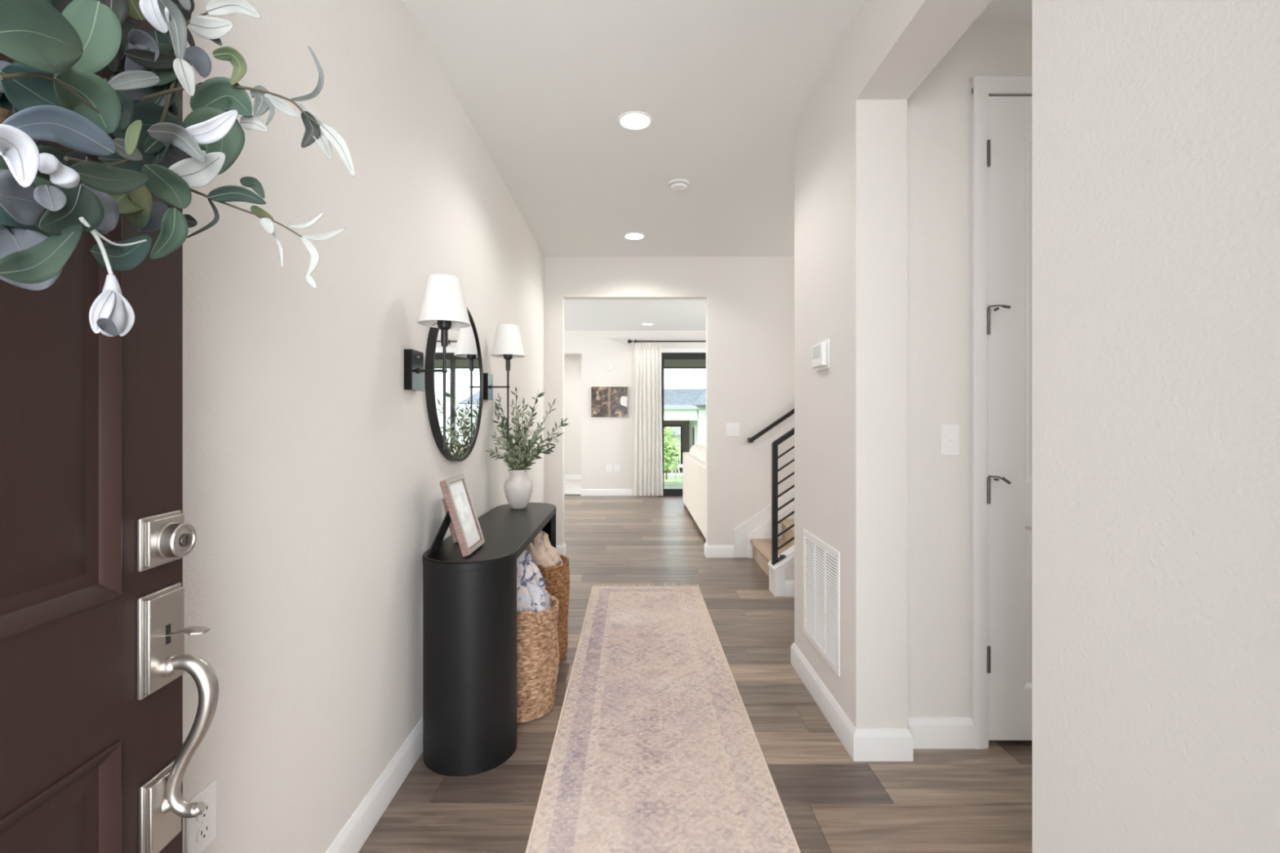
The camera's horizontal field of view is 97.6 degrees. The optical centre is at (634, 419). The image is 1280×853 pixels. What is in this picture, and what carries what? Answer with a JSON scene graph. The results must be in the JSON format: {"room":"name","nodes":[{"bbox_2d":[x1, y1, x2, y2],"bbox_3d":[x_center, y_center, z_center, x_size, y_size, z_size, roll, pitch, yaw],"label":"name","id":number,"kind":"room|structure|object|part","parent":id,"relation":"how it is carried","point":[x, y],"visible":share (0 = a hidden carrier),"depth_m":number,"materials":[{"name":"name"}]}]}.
{"room":"home entrance hallway","nodes":[
{"label":"home entrance hallway","id":0,"kind":"room"},
{"bbox_2d":[182,0,544,852],"bbox_3d":[-0.883,-0.117,2.478,0.130,2.773,5.495,0,0,0],"label":"wall","id":1,"kind":"structure","parent":0,"point":[313,495],"depth_m":1.47,"materials":[{"name":"white paint"}]},
{"bbox_2d":[185,779,216,852],"bbox_3d":[-0.814,0.758,1.055,0.008,0.115,0.072,0,0,0],"label":"wall outlet","id":2,"kind":"object","parent":1,"relation":"attached to","point":[200,830],"visible":0.82,"depth_m":1.05,"materials":[{"name":"white plastic"}]},
{"bbox_2d":[196,801,210,821],"bbox_3d":[-0.812,0.739,1.055,0.003,0.029,0.031,0,0,0],"label":"socket","id":3,"kind":"object","parent":2,"relation":"attached to","point":[206,815],"depth_m":1.06,"materials":[{"name":"white plastic"}]},
{"bbox_2d":[196,822,210,842],"bbox_3d":[-0.812,0.777,1.055,0.003,0.029,0.031,0,0,0],"label":"socket","id":4,"kind":"object","parent":2,"relation":"attached to","point":[203,828],"depth_m":1.05,"materials":[{"name":"white plastic"}]},
{"bbox_2d":[325,716,422,852],"bbox_3d":[-0.810,1.204,2.493,0.015,0.112,5.225,0,0,0],"label":"baseboard","id":5,"kind":"structure","parent":1,"relation":"attached to","point":[357,830],"depth_m":1.77,"materials":[{"name":"white wood"}]},
{"bbox_2d":[404,274,471,449],"bbox_3d":[-0.708,-0.202,2.040,0.218,0.624,0.186,0,0,0],"label":"wall sconce","id":6,"kind":"object","parent":1,"relation":"attached to","point":[443,306],"visible":1,"depth_m":1.99,"materials":[{"name":"white fabric"}]},
{"bbox_3d":[-0.740,-0.177,2.040,0.096,0.010,0.009,0,0,0],"label":"arm","id":7,"kind":"part","parent":6,"relation":"part of","materials":[{"name":"black metal"}]},
{"bbox_3d":[-0.692,-0.430,2.040,0.186,0.169,0.186,0,0,0],"label":"lamp shade","id":8,"kind":"part","parent":6,"relation":"part of","materials":[{"name":"white fabric"}]},
{"bbox_3d":[-0.692,-0.087,2.040,0.019,0.395,0.019,0,0,0],"label":"stem","id":9,"kind":"part","parent":6,"relation":"part of","materials":[{"name":"black metal"}]},
{"bbox_2d":[424,307,483,461],"bbox_3d":[-0.801,-0.172,2.546,0.034,0.724,0.724,0,0,0],"label":"round mirror","id":10,"kind":"object","parent":1,"relation":"attached to","point":[464,362],"visible":0.79,"depth_m":2.48,"materials":[{"name":"black metal"}]},
{"bbox_2d":[483,323,524,439],"bbox_3d":[-0.708,-0.202,3.066,0.218,0.624,0.186,0,0,0],"label":"wall sconce","id":11,"kind":"object","parent":1,"relation":"attached to","point":[508,344],"visible":0.99,"depth_m":3.01,"materials":[{"name":"white fabric"}]},
{"bbox_3d":[-0.740,-0.177,3.066,0.096,0.010,0.009,0,0,0],"label":"arm","id":12,"kind":"part","parent":11,"relation":"part of","materials":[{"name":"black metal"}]},
{"bbox_3d":[-0.692,-0.087,3.066,0.019,0.395,0.019,0,0,0],"label":"stem","id":13,"kind":"part","parent":11,"relation":"part of","materials":[{"name":"black metal"}]},
{"bbox_3d":[-0.692,-0.430,3.066,0.186,0.169,0.186,0,0,0],"label":"lamp shade","id":14,"kind":"part","parent":11,"relation":"part of","materials":[{"name":"white fabric"}]},
{"bbox_2d":[564,354,582,475],"bbox_3d":[-1.900,-0.085,10.545,2.600,2.710,2.310,0,0,0],"label":"wall","id":15,"kind":"structure","parent":0,"point":[572,362],"depth_m":11.60,"materials":[{"name":"white paint"}]},
{"bbox_2d":[403,0,866,256],"bbox_3d":[1.291,-1.543,2.513,4.218,0.120,5.285,0,0,0],"label":"ceiling","id":16,"kind":"structure","parent":0,"point":[726,86],"depth_m":2.63,"materials":[{"name":"white paint"}]},
{"bbox_2d":[623,232,644,239],"bbox_3d":[0.000,-1.480,4.533,0.172,0.006,0.172,0,0,0],"label":"recessed light","id":17,"kind":"object","parent":16,"relation":"in","point":[631,236],"visible":1,"depth_m":4.52,"materials":[{"name":"white plastic"}]},
{"bbox_2d":[617,111,652,130],"bbox_3d":[0.004,-1.480,2.783,0.172,0.006,0.172,0,0,0],"label":"recessed light","id":18,"kind":"object","parent":16,"relation":"in","point":[633,121],"visible":1,"depth_m":2.78,"materials":[{"name":"white plastic"}]},
{"bbox_2d":[667,178,688,191],"bbox_3d":[0.278,-1.462,3.520,0.132,0.041,0.132,0,0,0],"label":"smoke detector","id":19,"kind":"object","parent":16,"relation":"attached to","point":[677,184],"visible":1,"depth_m":3.48,"materials":[{"name":"white plastic"}]},
{"bbox_3d":[0.278,-1.476,3.520,0.132,0.014,0.132,0,0,0],"label":"plate","id":20,"kind":"part","parent":19,"relation":"part of","materials":[{"name":"white plastic"}]},
{"bbox_2d":[564,330,706,496],"bbox_3d":[0.100,-0.106,9.315,8.500,2.753,0.150,0,0,0],"label":"wall","id":21,"kind":"structure","parent":0,"point":[606,441],"depth_m":9.24,"materials":[{"name":"white paint"}]},
{"bbox_2d":[564,475,632,495],"bbox_3d":[0.625,1.204,10.412,7.450,0.112,2.375,0,0,0],"label":"baseboard","id":22,"kind":"structure","parent":21,"relation":"attached to","point":[584,491],"depth_m":9.22,"materials":[{"name":"white wood"}]},
{"bbox_2d":[591,386,627,417],"bbox_3d":[-0.410,-0.286,9.224,0.596,0.493,0.030,0,0,0],"label":"canvas","id":23,"kind":"object","parent":21,"relation":"attached to","point":[606,402],"visible":1,"depth_m":9.21,"materials":[{"name":"brown"}]},
{"bbox_2d":[606,465,612,471],"bbox_3d":[-0.415,0.810,9.236,0.090,0.115,0.008,0,0,0],"label":"wall outlet","id":24,"kind":"object","parent":21,"relation":"attached to","point":[609,468],"visible":1,"depth_m":9.24,"materials":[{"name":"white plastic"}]},
{"bbox_2d":[614,465,619,471],"bbox_3d":[-0.285,0.810,9.236,0.090,0.115,0.008,0,0,0],"label":"wall outlet","id":25,"kind":"object","parent":21,"relation":"attached to","point":[616,467],"visible":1,"depth_m":9.24,"materials":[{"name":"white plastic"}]},
{"bbox_2d":[627,339,706,343],"bbox_3d":[1.465,-1.270,9.168,3.154,0.080,0.144,0,0,0],"label":"curtain rod","id":26,"kind":"object","parent":21,"relation":"attached to","point":[629,341],"visible":0.46,"depth_m":9.12,"materials":[{"name":"black metal"}]},
{"bbox_2d":[632,340,662,495],"bbox_3d":[0.220,-0.021,9.127,0.496,2.531,0.055,0,0,0],"label":"curtain","id":27,"kind":"object","parent":26,"relation":"hanging from","point":[647,466],"visible":1,"depth_m":9.13,"materials":[{"name":"white fabric"}]},
{"bbox_3d":[1.465,-1.270,9.130,2.970,0.026,0.025,0,0,0],"label":"rod","id":28,"kind":"part","parent":26,"relation":"part of","materials":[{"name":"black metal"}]},
{"bbox_2d":[661,347,706,495],"bbox_3d":[1.430,0.041,9.287,2.280,2.442,0.126,0,0,0],"label":"window","id":29,"kind":"structure","parent":21,"relation":"in","point":[667,353],"depth_m":9.27,"materials":[{"name":"black metal"}]},
{"bbox_3d":[1.430,0.040,9.232,2.280,2.440,0.016,0,0,0],"label":"casing","id":30,"kind":"part","parent":29,"relation":"part of","materials":[{"name":"white wood"}]},
{"bbox_2d":[663,360,706,368],"bbox_3d":[1.900,-0.025,10.623,5.000,2.630,2.455,0,0,0],"label":"patio cover","id":31,"kind":"object","parent":21,"relation":"attached to","point":[668,364],"depth_m":11.23,"materials":[{"name":"grey"}]},
{"bbox_2d":[564,299,706,330],"bbox_3d":[0.100,-1.523,7.232,8.500,0.120,4.015,0,0,0],"label":"ceiling","id":32,"kind":"structure","parent":0,"point":[579,314],"depth_m":7.83,"materials":[{"name":"white paint"}]},
{"bbox_2d":[544,256,794,545],"bbox_3d":[1.291,-0.117,5.165,4.218,2.773,0.120,0,0,0],"label":"wall","id":33,"kind":"structure","parent":0,"point":[750,300],"depth_m":5.11,"materials":[{"name":"white paint"}]},
{"bbox_2d":[555,542,733,557],"bbox_3d":[0.043,1.204,5.165,1.723,0.112,0.150,0,0,0],"label":"baseboard","id":34,"kind":"structure","parent":33,"relation":"attached to","point":[709,551],"depth_m":5.09,"materials":[{"name":"white"}]},
{"bbox_2d":[725,422,739,436],"bbox_3d":[0.896,0.095,5.095,0.125,0.120,0.019,0,0,0],"label":"light switch","id":35,"kind":"object","parent":33,"relation":"attached to","point":[732,429],"visible":1,"depth_m":5.10,"materials":[{"name":"white plastic"}]},
{"bbox_2d":[747,408,794,442],"bbox_3d":[2.016,-0.472,5.062,1.969,1.364,0.085,0,0,0],"label":"wall handrail","id":36,"kind":"object","parent":33,"relation":"attached to","point":[791,412],"visible":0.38,"depth_m":5.02,"materials":[{"name":"black metal"}]},
{"bbox_2d":[358,480,1032,852],"bbox_3d":[0.100,1.284,5.650,8.600,0.072,11.900,0,0,0],"label":"floor","id":37,"kind":"structure","parent":0,"point":[943,800],"depth_m":2.03,"materials":[{"name":"brown wood"}]},
{"bbox_2d":[422,502,556,776],"bbox_3d":[-0.625,0.881,2.683,0.350,0.756,1.419,0,0,0],"label":"console table","id":38,"kind":"object","parent":37,"relation":"on","point":[469,602],"visible":0.84,"depth_m":2.00,"materials":[{"name":"black wood"}]},
{"bbox_2d":[426,474,484,556],"bbox_3d":[-0.680,0.361,2.143,0.161,0.282,0.215,0,0,0],"label":"picture frame","id":39,"kind":"object","parent":38,"relation":"on","point":[461,513],"visible":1,"depth_m":2.11,"materials":[{"name":"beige wood"}]},
{"bbox_3d":[-0.720,0.417,2.107,0.082,0.170,0.112,0,0,0],"label":"easel leg","id":40,"kind":"part","parent":39,"relation":"part of","materials":[{"name":"black wood"}]},
{"bbox_2d":[453,491,475,535],"bbox_3d":[-0.650,0.359,2.143,0.048,0.151,0.115,0,0,0],"label":"print","id":41,"kind":"object","parent":39,"relation":"attached to","point":[460,501],"depth_m":2.14},
{"bbox_3d":[-0.643,0.357,2.143,0.086,0.271,0.211,0,0,0],"label":"trim","id":42,"kind":"part","parent":39,"relation":"part of","materials":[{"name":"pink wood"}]},
{"bbox_3d":[-0.625,0.523,2.683,0.350,0.028,1.419,0,0,0],"label":"panel","id":43,"kind":"part","parent":38,"relation":"part of","materials":[{"name":"black wood"}]},
{"bbox_2d":[503,468,533,509],"bbox_3d":[-0.655,0.393,3.165,0.161,0.219,0.161,0,0,0],"label":"ceramic vase","id":44,"kind":"object","parent":38,"relation":"on","point":[518,488],"visible":0.97,"depth_m":3.11,"materials":[{"name":"white ceramic"}]},
{"bbox_2d":[485,387,568,471],"bbox_3d":[-0.594,0.106,3.160,0.451,0.594,0.305,0,0,0],"label":"branches","id":45,"kind":"object","parent":44,"relation":"in","point":[518,456],"visible":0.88,"depth_m":3.15,"materials":[{"name":"green plant"}]},
{"bbox_2d":[516,595,559,723],"bbox_3d":[-0.501,1.020,2.454,0.340,0.473,0.341,0,0,30],"label":"woven basket","id":46,"kind":"object","parent":37,"relation":"on","point":[538,655],"visible":0.53,"depth_m":2.33,"materials":[{"name":"beige wicker"}]},
{"bbox_3d":[-0.447,0.818,2.295,0.133,0.070,0.028,0,0,-18],"label":"handle","id":47,"kind":"part","parent":46,"relation":"part of","materials":[{"name":"beige wicker"}]},
{"bbox_2d":[516,550,551,613],"bbox_3d":[-0.521,0.890,2.457,0.330,0.680,0.308,0,0,0],"label":"throw pillow","id":48,"kind":"object","parent":46,"relation":"in","point":[532,595],"visible":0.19,"depth_m":2.39,"materials":[{"name":"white fabric"}]},
{"bbox_2d":[536,554,569,661],"bbox_3d":[-0.512,0.994,2.985,0.334,0.526,0.353,0,0,0],"label":"woven basket","id":49,"kind":"object","parent":37,"relation":"on","point":[557,578],"visible":0.34,"depth_m":2.90,"materials":[{"name":"brown wicker"}]},
{"bbox_3d":[-0.500,0.763,2.820,0.132,0.070,0.029,0,0,-4],"label":"handle","id":50,"kind":"part","parent":49,"relation":"part of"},
{"bbox_2d":[524,529,563,567],"bbox_3d":[-0.534,0.889,2.987,0.322,0.682,0.302,0,0,0],"label":"throw pillow","id":51,"kind":"object","parent":49,"relation":"in","point":[540,549],"visible":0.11,"depth_m":2.91,"materials":[{"name":"beige fabric"}]},
{"bbox_2d":[524,583,800,852],"bbox_3d":[0.082,1.255,2.678,0.812,0.010,3.207,0,0,0],"label":"runner rug","id":52,"kind":"object","parent":37,"relation":"on","point":[655,748],"visible":1,"depth_m":2.14,"materials":[{"name":"beige fabric"}]},
{"bbox_2d":[682,444,706,539],"bbox_3d":[1.228,0.809,6.880,1.025,0.901,3.240,0,0,0],"label":"sectional sofa","id":53,"kind":"object","parent":37,"relation":"on","point":[694,461],"visible":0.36,"depth_m":6.69,"materials":[{"name":"white fabric"}]},
{"bbox_3d":[0.787,0.850,7.790,0.145,0.730,1.012,0,0,0],"label":"panel","id":54,"kind":"part","parent":53,"relation":"part of","materials":[{"name":"white fabric"}]},
{"bbox_2d":[688,444,706,456],"bbox_3d":[0.930,0.600,7.790,0.308,0.482,1.000,0,0,0],"label":"cushion","id":55,"kind":"object","parent":53,"relation":"on","point":[694,451],"depth_m":7.59,"materials":[{"name":"white fabric"}]},
{"bbox_3d":[0.787,0.850,6.770,0.145,0.730,1.012,0,0,0],"label":"panel","id":56,"kind":"part","parent":53,"relation":"part of","materials":[{"name":"white fabric"}]},
{"bbox_2d":[697,448,706,462],"bbox_3d":[0.930,0.600,6.770,0.308,0.482,1.000,0,0,0],"label":"cushion","id":57,"kind":"object","parent":53,"relation":"on","point":[701,457],"depth_m":6.69,"materials":[{"name":"white fabric"}]},
{"bbox_3d":[0.787,0.850,5.840,0.145,0.730,0.832,0,0,0],"label":"panel","id":58,"kind":"part","parent":53,"relation":"part of","materials":[{"name":"white fabric"}]},
{"bbox_2d":[733,488,794,596],"bbox_3d":[2.053,0.409,4.534,2.295,1.701,1.142,0,0,0],"label":"staircase","id":59,"kind":"structure","parent":37,"relation":"on","point":[753,538],"depth_m":4.97,"materials":[{"name":"carpet"}]},
{"bbox_3d":[1.042,1.143,3.982,0.057,0.232,0.016,0,0,0],"label":"corner trim","id":60,"kind":"part","parent":59,"relation":"part of","materials":[{"name":"white"}]},
{"bbox_2d":[771,427,794,564],"bbox_3d":[2.049,-0.103,4.055,2.103,2.307,0.060,0,0,0],"label":"stair railing","id":61,"kind":"object","parent":59,"relation":"on","point":[775,559],"visible":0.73,"depth_m":4.04,"materials":[{"name":"black metal"}]},
{"bbox_3d":[1.016,0.613,4.055,0.038,0.856,0.040,0,0,0],"label":"post","id":62,"kind":"part","parent":61,"relation":"part of","materials":[{"name":"black metal"}]},
{"bbox_3d":[1.042,1.016,4.055,0.091,0.068,0.060,0,0,0],"label":"plate","id":63,"kind":"part","parent":61,"relation":"part of","materials":[{"name":"black metal"}]},
{"bbox_3d":[2.049,-0.534,4.055,2.103,1.445,0.040,0,0,0],"label":"rail","id":64,"kind":"part","parent":61,"relation":"part of","materials":[{"name":"black metal"}]},
{"bbox_3d":[2.135,1.204,3.982,2.130,0.112,0.015,0,0,0],"label":"stair baseboard","id":65,"kind":"part","parent":59,"relation":"part of","materials":[{"name":"white"}]},
{"bbox_3d":[2.135,0.322,3.984,2.130,1.484,0.012,0,0,0],"label":"sloping trim","id":66,"kind":"part","parent":59,"relation":"part of","materials":[{"name":"white"}]},
{"bbox_2d":[906,22,1032,717],"bbox_3d":[2.056,-0.135,2.220,2.088,2.810,0.130,0,0,0],"label":"wall","id":67,"kind":"structure","parent":0,"point":[939,111],"depth_m":2.15,"materials":[{"name":"white paint"}]},
{"bbox_2d":[940,424,959,455],"bbox_3d":[1.213,0.080,2.145,0.072,0.120,0.019,0,0,0],"label":"light switch","id":68,"kind":"object","parent":67,"relation":"attached to","point":[949,433],"visible":1,"depth_m":2.15,"materials":[{"name":"white plastic"}]},
{"bbox_2d":[971,75,1032,749],"bbox_3d":[1.734,-0.026,2.183,0.873,2.573,0.194,0,0,0],"label":"door","id":69,"kind":"structure","parent":67,"relation":"in","point":[1002,126],"depth_m":2.15,"materials":[{"name":"white wood"}]},
{"bbox_3d":[1.734,-0.428,2.165,0.479,1.343,0.030,0,0,0],"label":"panel","id":70,"kind":"part","parent":69,"relation":"part of","materials":[{"name":"white wood"}]},
{"bbox_3d":[1.734,0.721,2.165,0.479,0.628,0.030,0,0,0],"label":"panel","id":71,"kind":"part","parent":69,"relation":"part of","materials":[{"name":"white wood"}]},
{"bbox_2d":[973,0,1032,22],"bbox_3d":[2.006,-1.583,1.012,1.988,0.113,2.285,0,0,0],"label":"ceiling","id":72,"kind":"structure","parent":0,"point":[997,11],"depth_m":2.10,"materials":[{"name":"white paint"}]},
{"bbox_2d":[794,0,1279,852],"bbox_3d":[0.917,-0.117,1.304,0.190,2.773,3.147,0,0,0],"label":"wall","id":73,"kind":"structure","parent":0,"point":[1156,123],"depth_m":0.95,"materials":[{"name":"white paint"}]},
{"bbox_2d":[812,338,830,371],"bbox_3d":[0.806,-0.278,2.435,0.031,0.125,0.170,0,0,0],"label":"thermostat","id":74,"kind":"object","parent":73,"relation":"attached to","point":[821,350],"visible":1,"depth_m":2.38,"materials":[{"name":"white plastic"}]},
{"bbox_2d":[803,528,839,676],"bbox_3d":[0.818,0.779,2.470,0.008,0.498,0.470,0,0,0],"label":"air vent","id":75,"kind":"object","parent":73,"relation":"in","point":[821,562],"visible":1,"depth_m":2.43,"materials":[{"name":"white plastic"}]},
{"bbox_2d":[791,642,973,761],"bbox_3d":[1.903,1.204,1.386,2.193,0.112,3.012,0,0,0],"label":"baseboard","id":76,"kind":"structure","parent":73,"relation":"attached to","point":[861,744],"depth_m":2.14,"materials":[{"name":"white wood"}]},
{"bbox_3d":[0.460,-0.235,-0.200,5.320,3.010,0.140,0,0,0],"label":"wall","id":77,"kind":"structure","parent":0,"visible":0},
{"bbox_2d":[0,18,218,852],"bbox_3d":[-0.617,0.034,0.354,0.135,2.428,0.926,0,0,-4],"label":"door","id":78,"kind":"structure","parent":77,"relation":"in","point":[95,536],"depth_m":0.68,"materials":[{"name":"brown paint"}]},
{"bbox_3d":[-0.646,0.712,0.358,0.044,0.616,0.698,0,0,-4],"label":"panel","id":79,"kind":"part","parent":78,"relation":"part of","materials":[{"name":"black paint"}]},
{"bbox_3d":[-0.646,-0.414,0.358,0.044,1.272,0.698,0,0,-4],"label":"panel","id":80,"kind":"part","parent":78,"relation":"part of","materials":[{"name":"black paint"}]},
{"bbox_3d":[-0.647,0.535,0.767,0.014,0.105,0.063,0,0,-4],"label":"handle plate","id":81,"kind":"part","parent":78,"relation":"part of","materials":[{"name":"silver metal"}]},
{"bbox_3d":[-0.647,0.301,0.769,0.014,0.134,0.072,0,0,-4],"label":"handle plate","id":82,"kind":"part","parent":78,"relation":"part of","materials":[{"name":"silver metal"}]},
{"bbox_3d":[-0.647,0.165,0.769,0.014,0.070,0.072,0,0,-4],"label":"deadbolt plate","id":83,"kind":"part","parent":78,"relation":"part of","materials":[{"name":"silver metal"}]},
{"bbox_3d":[-0.634,0.528,0.769,0.016,0.024,0.024,0,0,-4],"label":"grip post","id":84,"kind":"part","parent":78,"relation":"part of","materials":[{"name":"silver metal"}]},
{"bbox_2d":[0,0,355,336],"bbox_3d":[-0.486,-0.382,0.423,0.284,0.614,0.701,0,0,0],"label":"wreath","id":85,"kind":"object","parent":78,"relation":"hanging from","point":[53,90],"visible":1,"depth_m":0.55,"materials":[{"name":"green plant"}]},
{"bbox_3d":[-0.485,-0.272,0.468,0.004,0.027,0.086,0,0,-3],"label":"stem","id":86,"kind":"part","parent":85,"relation":"part of","materials":[{"name":"brown"}]},
{"bbox_3d":[-0.477,-0.152,0.497,0.004,0.044,0.033,0,0,-3],"label":"stem","id":87,"kind":"part","parent":85,"relation":"part of","materials":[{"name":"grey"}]},
{"bbox_3d":[-0.542,-0.269,0.575,0.004,0.048,0.090,0,0,-4],"label":"stem","id":88,"kind":"part","parent":85,"relation":"part of","materials":[{"name":"brown"}]},
{"bbox_3d":[-0.478,-0.168,0.516,0.003,0.017,0.069,0,0,-4],"label":"stem","id":89,"kind":"part","parent":85,"relation":"part of","materials":[{"name":"grey plant"}]},
{"bbox_3d":[-0.569,-0.417,0.683,0.004,0.150,0.034,0,0,-4],"label":"stem","id":90,"kind":"part","parent":85,"relation":"part of","materials":[{"name":"brown plant"}]},
{"bbox_3d":[-0.548,-0.476,0.696,0.037,0.069,0.017,0,0,-33],"label":"stem","id":91,"kind":"part","parent":85,"relation":"part of","materials":[{"name":"green"}]},
{"bbox_3d":[-0.485,-0.253,0.668,0.155,0.065,0.057,0,0,-28],"label":"stem","id":92,"kind":"part","parent":85,"relation":"part of","materials":[{"name":"brown"}]},
{"bbox_3d":[-0.479,-0.387,0.688,0.183,0.062,0.065,0,0,-22],"label":"stem","id":93,"kind":"part","parent":85,"relation":"part of","materials":[{"name":"brown"}]},
{"label":"outside","id":94,"kind":"structure","parent":0,"visible":0},
{"bbox_2d":[663,486,682,488],"bbox_3d":[2.300,1.325,10.057,4.200,0.070,1.325,0,0,0],"label":"floor","id":95,"kind":"structure","parent":94,"point":[664,487],"depth_m":10.56,"materials":[{"name":"grey concrete"}]},
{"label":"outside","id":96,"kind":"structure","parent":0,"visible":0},
{"bbox_2d":[663,470,682,486],"bbox_3d":[2.000,2.040,34.697,32.000,1.440,50.605,0,0,0],"label":"ground","id":97,"kind":"structure","parent":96,"point":[669,482],"depth_m":12.14,"materials":[{"name":"green plant"}]},
{"bbox_2d":[663,447,679,472],"bbox_3d":[1.625,1.870,25.000,0.748,1.180,0.600,0,0,0],"label":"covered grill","id":98,"kind":"object","parent":97,"relation":"on","point":[674,449],"visible":0.28,"depth_m":24.70,"materials":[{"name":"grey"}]},
{"bbox_2d":[663,426,679,479],"bbox_3d":[1.025,1.042,17.503,0.844,1.701,0.860,0,0,0],"label":"bush","id":99,"kind":"object","parent":97,"relation":"on","point":[667,465],"visible":0.7,"depth_m":17.40,"materials":[{"name":"green plant"}]},
{"bbox_3d":[1.007,1.276,17.501,0.069,1.233,0.059,0,0,-22],"label":"stem","id":100,"kind":"part","parent":99,"relation":"part of","materials":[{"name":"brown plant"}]},
{"bbox_2d":[663,464,682,475],"bbox_3d":[1.500,1.773,19.500,9.000,0.626,0.120,0,0,0],"label":"rail fence","id":101,"kind":"object","parent":97,"relation":"on","point":[680,465],"visible":0.02,"depth_m":19.47,"materials":[{"name":"grey wood"}]},
{"bbox_3d":[1.500,1.925,19.500,9.000,0.110,0.060,0,0,0],"label":"rail","id":102,"kind":"part","parent":101,"relation":"part of","materials":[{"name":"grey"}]},
{"bbox_2d":[669,456,680,479],"bbox_3d":[1.360,1.628,18.749,0.379,0.790,0.350,0,0,0],"label":"easel stand","id":103,"kind":"object","parent":97,"relation":"on","point":[678,470],"visible":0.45,"depth_m":18.58,"materials":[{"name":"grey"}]},
{"bbox_3d":[1.290,1.614,18.600,0.238,0.762,0.052,0,0,0],"label":"leg","id":104,"kind":"part","parent":103,"relation":"part of","materials":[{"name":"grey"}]},
{"bbox_3d":[1.385,1.637,18.760,0.060,0.772,0.330,0,0,-2],"label":"leg","id":105,"kind":"part","parent":103,"relation":"part of","materials":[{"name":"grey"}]},
{"bbox_3d":[1.460,1.614,18.600,0.179,0.757,0.052,0,0,0],"label":"leg","id":106,"kind":"part","parent":103,"relation":"part of","materials":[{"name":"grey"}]},
{"bbox_2d":[663,368,706,470],"bbox_3d":[2.500,-2.240,26.298,19.000,9.600,11.404,0,0,0],"label":"house","id":107,"kind":"structure","parent":97,"relation":"on","point":[684,389],"depth_m":26.81,"materials":[{"name":"white"}]},
{"bbox_3d":[1.500,1.320,27.160,1.600,2.080,0.080,0,0,0],"label":"porch glass door","id":108,"kind":"part","parent":107,"relation":"part of","materials":[{"name":"clear glass"}]},
{"bbox_3d":[1.890,1.310,27.105,0.700,1.900,0.030,0,0,0],"label":"pane","id":109,"kind":"part","parent":107,"relation":"part of","materials":[{"name":"clear glass"}]},
{"bbox_3d":[2.610,0.960,24.650,0.020,1.200,0.700,0,0,0],"label":"pane","id":110,"kind":"part","parent":107,"relation":"part of","materials":[{"name":"grey glass"}]}
]}

